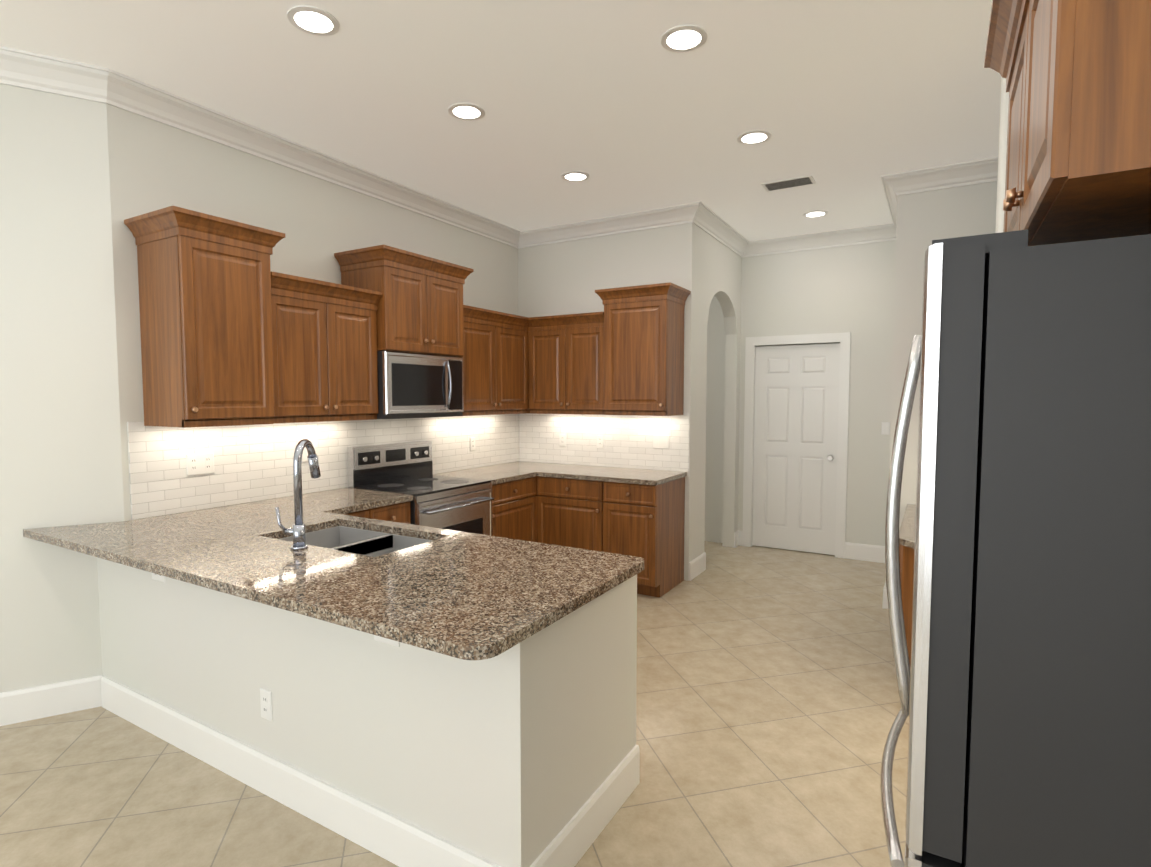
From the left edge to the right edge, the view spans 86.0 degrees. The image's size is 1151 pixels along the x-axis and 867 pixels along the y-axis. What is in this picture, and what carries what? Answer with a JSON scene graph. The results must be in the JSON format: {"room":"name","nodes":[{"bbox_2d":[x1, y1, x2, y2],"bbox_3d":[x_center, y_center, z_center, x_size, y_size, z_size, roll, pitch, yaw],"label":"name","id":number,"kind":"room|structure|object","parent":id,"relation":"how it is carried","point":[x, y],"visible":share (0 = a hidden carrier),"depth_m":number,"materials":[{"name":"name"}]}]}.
{"room":"kitchen","nodes":[
{"label":"kitchen","id":0,"kind":"room"},
{"bbox_2d":[0,84,123,692],"bbox_3d":[-3.577,-0.139,2.347,3.000,3.050,0.120,-2,4,-29],"label":"wall","id":1,"kind":"structure","parent":0,"point":[60,451],"depth_m":2.91,"materials":[{"name":"paint"}]},
{"bbox_2d":[0,676,99,725],"bbox_3d":[-3.595,1.313,2.336,1.462,0.152,2.490,2,4,30],"label":"baseboard","id":2,"kind":"structure","parent":1,"relation":"attached to","point":[21,705],"depth_m":2.95,"materials":[{"name":"white wood"}]},
{"bbox_2d":[0,46,997,257],"bbox_3d":[-0.662,-1.658,3.265,5.400,0.125,7.448,2,4,30],"label":"crown molding","id":3,"kind":"structure","parent":1,"relation":"attached to","point":[43,73],"depth_m":4.09,"materials":[{"name":"white"}]},
{"bbox_2d":[106,104,517,520],"bbox_3d":[-1.445,-0.266,4.504,0.120,3.050,3.350,2,4,30],"label":"wall","id":4,"kind":"structure","parent":0,"point":[156,165],"depth_m":3.58,"materials":[{"name":"paint"}]},
{"bbox_2d":[124,206,285,427],"bbox_3d":[-1.874,-0.548,3.177,0.447,1.010,0.560,2,4,30],"label":"upper cabinet","id":5,"kind":"object","parent":4,"relation":"attached to","point":[204,283],"visible":1,"depth_m":3.03,"materials":[{"name":"brown wood"}]},
{"bbox_2d":[127,414,518,519],"bbox_3d":[-1.384,0.104,4.502,0.008,0.489,3.310,2,4,30],"label":"backsplash","id":6,"kind":"structure","parent":4,"relation":"attached to","point":[252,463],"depth_m":3.72,"materials":[{"name":"tile"}]},
{"bbox_2d":[186,453,213,475],"bbox_3d":[-2.044,0.167,3.366,0.008,0.115,0.145,2,4,30],"label":"outlet","id":7,"kind":"object","parent":6,"relation":"attached to","point":[200,464],"visible":1,"depth_m":3.36,"materials":[{"name":"white plastic"}]},
{"bbox_2d":[302,447,307,461],"bbox_3d":[-1.719,0.124,3.916,0.008,0.115,0.070,2,4,30],"label":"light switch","id":8,"kind":"object","parent":6,"relation":"attached to","point":[304,456],"visible":0.41,"depth_m":3.92,"materials":[{"name":"white plastic"}]},
{"bbox_2d":[470,437,474,450],"bbox_3d":[-0.887,0.091,5.330,0.008,0.115,0.070,2,4,30],"label":"outlet","id":9,"kind":"object","parent":6,"relation":"attached to","point":[472,443],"visible":1,"depth_m":5.32,"materials":[{"name":"white plastic"}]},
{"bbox_2d":[271,271,381,422],"bbox_3d":[-1.588,-0.480,3.722,0.392,0.810,0.756,2,4,30],"label":"upper cabinet","id":10,"kind":"object","parent":4,"relation":"attached to","point":[324,335],"visible":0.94,"depth_m":3.62,"materials":[{"name":"brown wood"}]},
{"bbox_2d":[334,244,473,356],"bbox_3d":[-1.173,-0.880,4.336,0.462,0.645,0.860,2,4,30],"label":"upper cabinet","id":11,"kind":"object","parent":4,"relation":"attached to","point":[420,308],"visible":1,"depth_m":4.12,"materials":[{"name":"brown wood"}]},
{"bbox_2d":[377,351,463,418],"bbox_3d":[-1.176,-0.334,4.371,0.449,0.438,0.752,2,4,30],"label":"over-the-range microwave","id":12,"kind":"object","parent":11,"relation":"attached to","point":[413,385],"visible":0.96,"depth_m":4.21,"materials":[{"name":"silver metal"}]},
{"bbox_2d":[462,305,529,412],"bbox_3d":[-0.795,-0.578,5.117,0.340,0.780,0.931,2,4,30],"label":"upper cabinet","id":13,"kind":"object","parent":4,"relation":"attached to","point":[518,364],"depth_m":5.02,"materials":[{"name":"brown wood"}]},
{"bbox_2d":[97,557,636,866],"bbox_3d":[-1.077,0.928,2.748,2.598,0.872,0.780,2,4,30],"label":"wall","id":14,"kind":"structure","parent":0,"point":[515,756],"depth_m":2.09,"materials":[{"name":"paint"}]},
{"bbox_2d":[152,573,166,582],"bbox_3d":[-1.838,0.615,2.720,0.115,0.070,0.008,2,4,30],"label":"outlet","id":15,"kind":"object","parent":14,"relation":"attached to","point":[158,577],"visible":0.4,"depth_m":2.71,"materials":[{"name":"white plastic"}]},
{"bbox_2d":[260,688,272,721],"bbox_3d":[-1.183,1.037,2.359,0.070,0.115,0.008,2,4,30],"label":"outlet","id":16,"kind":"object","parent":14,"relation":"attached to","point":[266,704],"visible":1,"depth_m":2.35,"materials":[{"name":"white plastic"}]},
{"bbox_2d":[96,675,500,866],"bbox_3d":[-1.247,1.309,2.408,2.555,0.152,0.016,2,4,30],"label":"baseboard","id":17,"kind":"structure","parent":14,"relation":"attached to","point":[388,836],"depth_m":2.28,"materials":[{"name":"white wood"}]},
{"bbox_2d":[374,635,399,646],"bbox_3d":[-0.615,0.648,2.001,0.115,0.070,0.008,2,4,30],"label":"outlet","id":18,"kind":"object","parent":14,"relation":"attached to","point":[387,641],"visible":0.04,"depth_m":2.00,"materials":[{"name":"white plastic"}]},
{"bbox_2d":[530,745,639,866],"bbox_3d":[0.052,1.326,2.114,0.016,0.152,0.766,2,4,30],"label":"baseboard","id":19,"kind":"structure","parent":14,"relation":"attached to","point":[572,842],"depth_m":2.11,"materials":[{"name":"white wood"}]},
{"bbox_2d":[0,541,910,866],"bbox_3d":[0.318,1.427,2.548,9.400,0.100,11.800,2,4,30],"label":"floor","id":20,"kind":"structure","parent":0,"point":[768,705],"depth_m":2.57,"materials":[{"name":"tile"}]},
{"bbox_2d":[343,501,410,523],"bbox_3d":[-1.454,0.866,3.786,0.634,0.875,0.656,2,4,30],"label":"base cabinet","id":21,"kind":"object","parent":20,"relation":"on","point":[399,512],"visible":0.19,"depth_m":3.75,"materials":[{"name":"brown wood"}]},
{"bbox_2d":[347,441,493,535],"bbox_3d":[-1.055,0.661,4.370,0.703,1.155,0.756,2,4,30],"label":"range","id":22,"kind":"object","parent":20,"relation":"on","point":[455,503],"visible":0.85,"depth_m":4.31,"materials":[{"name":"silver metal"}]},
{"bbox_2d":[491,476,536,541],"bbox_3d":[-0.733,0.793,5.010,0.634,0.875,0.641,2,4,30],"label":"base cabinet","id":23,"kind":"object","parent":20,"relation":"on","point":[514,509],"visible":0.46,"depth_m":4.87,"materials":[{"name":"brown wood"}]},
{"bbox_2d":[537,476,603,551],"bbox_3d":[0.087,0.781,5.227,0.616,0.875,0.634,2,4,30],"label":"base cabinet","id":24,"kind":"object","parent":20,"relation":"on","point":[569,512],"visible":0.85,"depth_m":4.96,"materials":[{"name":"brown wood"}]},
{"bbox_2d":[603,477,684,597],"bbox_3d":[0.550,0.797,4.955,0.446,0.875,0.634,2,4,30],"label":"base cabinet","id":25,"kind":"object","parent":20,"relation":"on","point":[645,522],"visible":0.92,"depth_m":4.72,"materials":[{"name":"brown wood"}]},
{"bbox_2d":[899,544,913,666],"bbox_3d":[2.044,0.963,3.287,0.578,0.740,0.490,2,4,30],"label":"base cabinet","id":26,"kind":"object","parent":20,"relation":"on","point":[906,555],"visible":0.17,"depth_m":3.18,"materials":[{"name":"brown wood"}]},
{"bbox_2d":[899,504,915,548],"bbox_3d":[2.250,0.556,3.624,0.588,0.032,1.370,2,4,30],"label":"countertop","id":27,"kind":"structure","parent":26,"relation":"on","point":[907,533],"depth_m":3.54,"materials":[{"name":"beige stone"}]},
{"bbox_2d":[880,230,1150,866],"bbox_3d":[1.094,0.558,1.269,0.830,1.785,0.875,2,4,30],"label":"refrigerator","id":28,"kind":"object","parent":20,"relation":"on","point":[1024,685],"visible":1,"depth_m":0.97,"materials":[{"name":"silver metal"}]},
{"bbox_3d":[-0.937,0.926,2.763,0.916,0.875,0.624,2,4,30],"label":"base cabinet","id":29,"kind":"object","parent":20,"relation":"on","visible":0},
{"bbox_2d":[182,503,338,532],"bbox_3d":[-1.671,0.447,3.163,0.870,0.035,0.390,2,4,30],"label":"countertop","id":30,"kind":"structure","parent":29,"relation":"on","point":[263,516],"depth_m":3.18,"materials":[{"name":"brown stone"}]},
{"bbox_2d":[23,513,586,659],"bbox_3d":[-1.272,0.491,2.408,2.724,0.035,0.510,2,4,30],"label":"countertop","id":31,"kind":"structure","parent":29,"relation":"on","point":[463,595],"depth_m":2.06,"materials":[{"name":"brown stone"}]},
{"bbox_2d":[275,439,320,549],"bbox_3d":[-1.132,0.243,2.580,0.167,0.440,0.244,2,4,30],"label":"pull-down faucet","id":32,"kind":"object","parent":31,"relation":"on","point":[297,530],"visible":1,"depth_m":2.49,"materials":[{"name":"silver metal"}]},
{"bbox_2d":[271,488,412,510],"bbox_3d":[-1.350,0.414,3.709,0.870,0.035,0.640,2,4,30],"label":"countertop","id":33,"kind":"structure","parent":29,"relation":"on","point":[342,498],"depth_m":3.75,"materials":[{"name":"brown stone"}]},
{"bbox_2d":[247,499,643,572],"bbox_3d":[-0.829,0.458,2.963,2.525,0.035,0.120,2,4,30],"label":"countertop","id":34,"kind":"structure","parent":29,"relation":"on","point":[403,529],"depth_m":3.03,"materials":[{"name":"brown stone"}]},
{"bbox_2d":[281,526,431,556],"bbox_3d":[-0.983,0.595,2.754,0.780,0.214,0.470,2,4,30],"label":"double-bowl sink","id":35,"kind":"object","parent":34,"relation":"in","point":[360,541],"visible":0.1,"depth_m":2.92,"materials":[{"name":"silver metal"}]},
{"bbox_2d":[433,465,534,484],"bbox_3d":[-0.750,0.340,4.966,0.625,0.035,0.600,2,4,30],"label":"countertop","id":36,"kind":"structure","parent":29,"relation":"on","point":[497,476],"depth_m":4.97,"materials":[{"name":"brown stone"}]},
{"bbox_2d":[391,529,642,602],"bbox_3d":[-0.264,0.495,2.336,0.915,0.035,0.390,2,4,30],"label":"countertop","id":37,"kind":"structure","parent":29,"relation":"on","point":[598,573],"depth_m":2.34,"materials":[{"name":"brown stone"}]},
{"bbox_2d":[495,461,686,484],"bbox_3d":[0.025,0.325,5.233,1.690,0.035,0.645,2,4,30],"label":"countertop","id":38,"kind":"structure","parent":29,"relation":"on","point":[583,472],"depth_m":5.04,"materials":[{"name":"brown stone"}]},
{"bbox_2d":[0,0,1001,241],"bbox_3d":[0.318,-1.718,2.362,9.400,0.100,11.800,2,4,30],"label":"ceiling","id":39,"kind":"structure","parent":0,"point":[846,104],"depth_m":3.06,"materials":[{"name":"paint"}]},
{"bbox_2d":[287,5,338,35],"bbox_3d":[-1.062,-1.672,2.505,0.196,0.008,0.196,2,4,30],"label":"recessed light","id":40,"kind":"object","parent":39,"relation":"in","point":[312,20],"visible":1,"depth_m":2.50,"materials":[{"name":"white"}]},
{"bbox_2d":[448,103,484,120],"bbox_3d":[-0.582,-1.718,3.300,0.196,0.008,0.196,2,4,30],"label":"recessed light","id":41,"kind":"object","parent":39,"relation":"in","point":[467,111],"visible":1,"depth_m":3.29,"materials":[{"name":"white"}]},
{"bbox_2d":[561,171,589,181],"bbox_3d":[0.000,-1.775,4.267,0.196,0.008,0.196,2,4,30],"label":"recessed light","id":42,"kind":"object","parent":39,"relation":"in","point":[575,176],"visible":1,"depth_m":4.26,"materials":[{"name":"white"}]},
{"bbox_2d":[661,25,706,51],"bbox_3d":[0.462,-1.679,2.629,0.196,0.008,0.196,2,4,30],"label":"recessed light","id":43,"kind":"object","parent":39,"relation":"in","point":[683,38],"visible":1,"depth_m":2.62,"materials":[{"name":"white"}]},
{"bbox_2d":[737,130,771,144],"bbox_3d":[1.050,-1.738,3.627,0.196,0.008,0.196,2,4,30],"label":"recessed light","id":44,"kind":"object","parent":39,"relation":"in","point":[753,137],"visible":1,"depth_m":3.62,"materials":[{"name":"white"}]},
{"bbox_2d":[761,175,815,191],"bbox_3d":[1.520,-1.783,4.405,0.340,0.009,0.180,2,4,30],"label":"ceiling vent","id":45,"kind":"object","parent":39,"relation":"in","point":[789,183],"visible":0.96,"depth_m":4.39,"materials":[{"name":"white metal"}]},
{"bbox_2d":[803,210,827,217],"bbox_3d":[2.001,-1.827,5.141,0.196,0.008,0.196,2,4,30],"label":"recessed light","id":46,"kind":"object","parent":39,"relation":"in","point":[815,213],"visible":1,"depth_m":5.13,"materials":[{"name":"white"}]},
{"bbox_2d":[518,225,677,470],"bbox_3d":[0.125,-0.330,5.592,1.720,3.050,0.120,2,4,30],"label":"wall","id":47,"kind":"structure","parent":0,"point":[566,277],"depth_m":5.46,"materials":[{"name":"paint"}]},
{"bbox_2d":[526,313,603,412],"bbox_3d":[0.001,-0.593,5.370,0.766,0.780,0.340,2,4,30],"label":"upper cabinet","id":48,"kind":"object","parent":47,"relation":"attached to","point":[567,353],"depth_m":5.21,"materials":[{"name":"brown wood"}]},
{"bbox_2d":[519,412,689,471],"bbox_3d":[0.197,0.046,5.497,1.705,0.489,0.008,2,4,30],"label":"backsplash","id":49,"kind":"structure","parent":47,"relation":"attached to","point":[628,441],"depth_m":5.44,"materials":[{"name":"tile"}]},
{"bbox_2d":[559,434,565,445],"bbox_3d":[-0.119,0.061,5.674,0.070,0.115,0.008,2,4,30],"label":"outlet","id":50,"kind":"object","parent":49,"relation":"attached to","point":[562,439],"visible":1,"depth_m":5.67,"materials":[{"name":"white plastic"}]},
{"bbox_2d":[597,435,603,447],"bbox_3d":[0.217,0.072,5.476,0.070,0.115,0.008,2,4,30],"label":"outlet","id":51,"kind":"object","parent":49,"relation":"attached to","point":[600,441],"visible":1,"depth_m":5.47,"materials":[{"name":"white plastic"}]},
{"bbox_2d":[653,435,668,448],"bbox_3d":[0.717,0.070,5.181,0.145,0.115,0.008,2,4,30],"label":"light switch","id":52,"kind":"object","parent":49,"relation":"attached to","point":[660,441],"visible":1,"depth_m":5.18,"materials":[{"name":"white plastic"}]},
{"bbox_2d":[595,282,690,415],"bbox_3d":[0.543,-0.650,4.991,0.645,1.000,0.437,2,4,30],"label":"upper cabinet","id":53,"kind":"object","parent":47,"relation":"attached to","point":[643,350],"visible":1,"depth_m":4.84,"materials":[{"name":"brown wood"}]},
{"bbox_2d":[678,223,741,580],"bbox_3d":[1.255,-0.336,5.698,0.120,3.050,1.450,2,4,30],"label":"wall","id":54,"kind":"structure","parent":0,"point":[709,267],"depth_m":5.32,"materials":[{"name":"paint"}]},
{"bbox_2d":[688,552,705,580],"bbox_3d":[1.047,1.139,5.297,0.016,0.152,0.400,2,4,30],"label":"baseboard","id":55,"kind":"structure","parent":54,"relation":"attached to","point":[697,565],"depth_m":5.27,"materials":[{"name":"white wood"}]},
{"bbox_2d":[705,240,895,545],"bbox_3d":[1.127,-0.394,6.682,4.500,3.050,0.120,2,4,30],"label":"wall","id":56,"kind":"structure","parent":0,"point":[844,289],"depth_m":5.80,"materials":[{"name":"paint"}]},
{"bbox_2d":[752,343,839,554],"bbox_3d":[2.146,0.149,6.058,0.790,2.022,0.100,2,4,30],"label":"hall door","id":57,"kind":"structure","parent":56,"relation":"in","point":[795,441],"depth_m":6.06,"materials":[{"name":"white wood"}]},
{"bbox_2d":[742,332,850,557],"bbox_3d":[2.166,0.104,6.089,0.970,2.125,0.138,2,4,30],"label":"door frame","id":58,"kind":"structure","parent":56,"relation":"attached to","point":[843,339],"depth_m":5.91,"materials":[{"name":"white wood"}]},
{"bbox_2d":[881,422,889,434],"bbox_3d":[2.827,-0.047,5.626,0.070,0.115,0.008,2,4,30],"label":"light switch","id":59,"kind":"object","parent":56,"relation":"attached to","point":[885,428],"visible":1,"depth_m":5.62,"materials":[{"name":"white plastic"}]},
{"bbox_2d":[889,193,916,528],"bbox_3d":[2.640,-0.291,4.937,0.120,3.050,1.360,2,4,30],"label":"wall","id":60,"kind":"structure","parent":0,"point":[904,272],"depth_m":4.32,"materials":[{"name":"paint"}]},
{"bbox_2d":[882,581,887,608],"bbox_3d":[2.335,1.179,4.609,0.046,0.152,0.370,2,4,30],"label":"baseboard","id":61,"kind":"structure","parent":60,"relation":"attached to","point":[885,602],"depth_m":4.45,"materials":[{"name":"white wood"}]},
{"bbox_2d":[907,181,996,503],"bbox_3d":[2.640,-0.250,4.230,0.600,3.050,0.140,2,4,30],"label":"wall","id":62,"kind":"structure","parent":0,"point":[962,211],"depth_m":4.18,"materials":[{"name":"paint"}]},
{"bbox_2d":[995,78,1008,232],"bbox_3d":[1.483,-0.096,1.626,0.650,3.050,0.150,2,4,30],"label":"wall","id":63,"kind":"structure","parent":0,"point":[1002,158],"depth_m":1.70,"materials":[{"name":"paint"}]},
{"bbox_3d":[0.496,0.047,-0.806,0.120,3.050,5.350,2,4,30],"label":"wall","id":64,"kind":"structure","parent":0,"visible":0},
{"bbox_2d":[984,0,1150,245],"bbox_3d":[1.131,-0.654,1.056,0.692,0.570,0.910,2,4,30],"label":"upper cabinet","id":65,"kind":"object","parent":64,"relation":"attached to","point":[1076,74],"visible":0.92,"depth_m":0.88,"materials":[{"name":"brown wood"}]}
]}

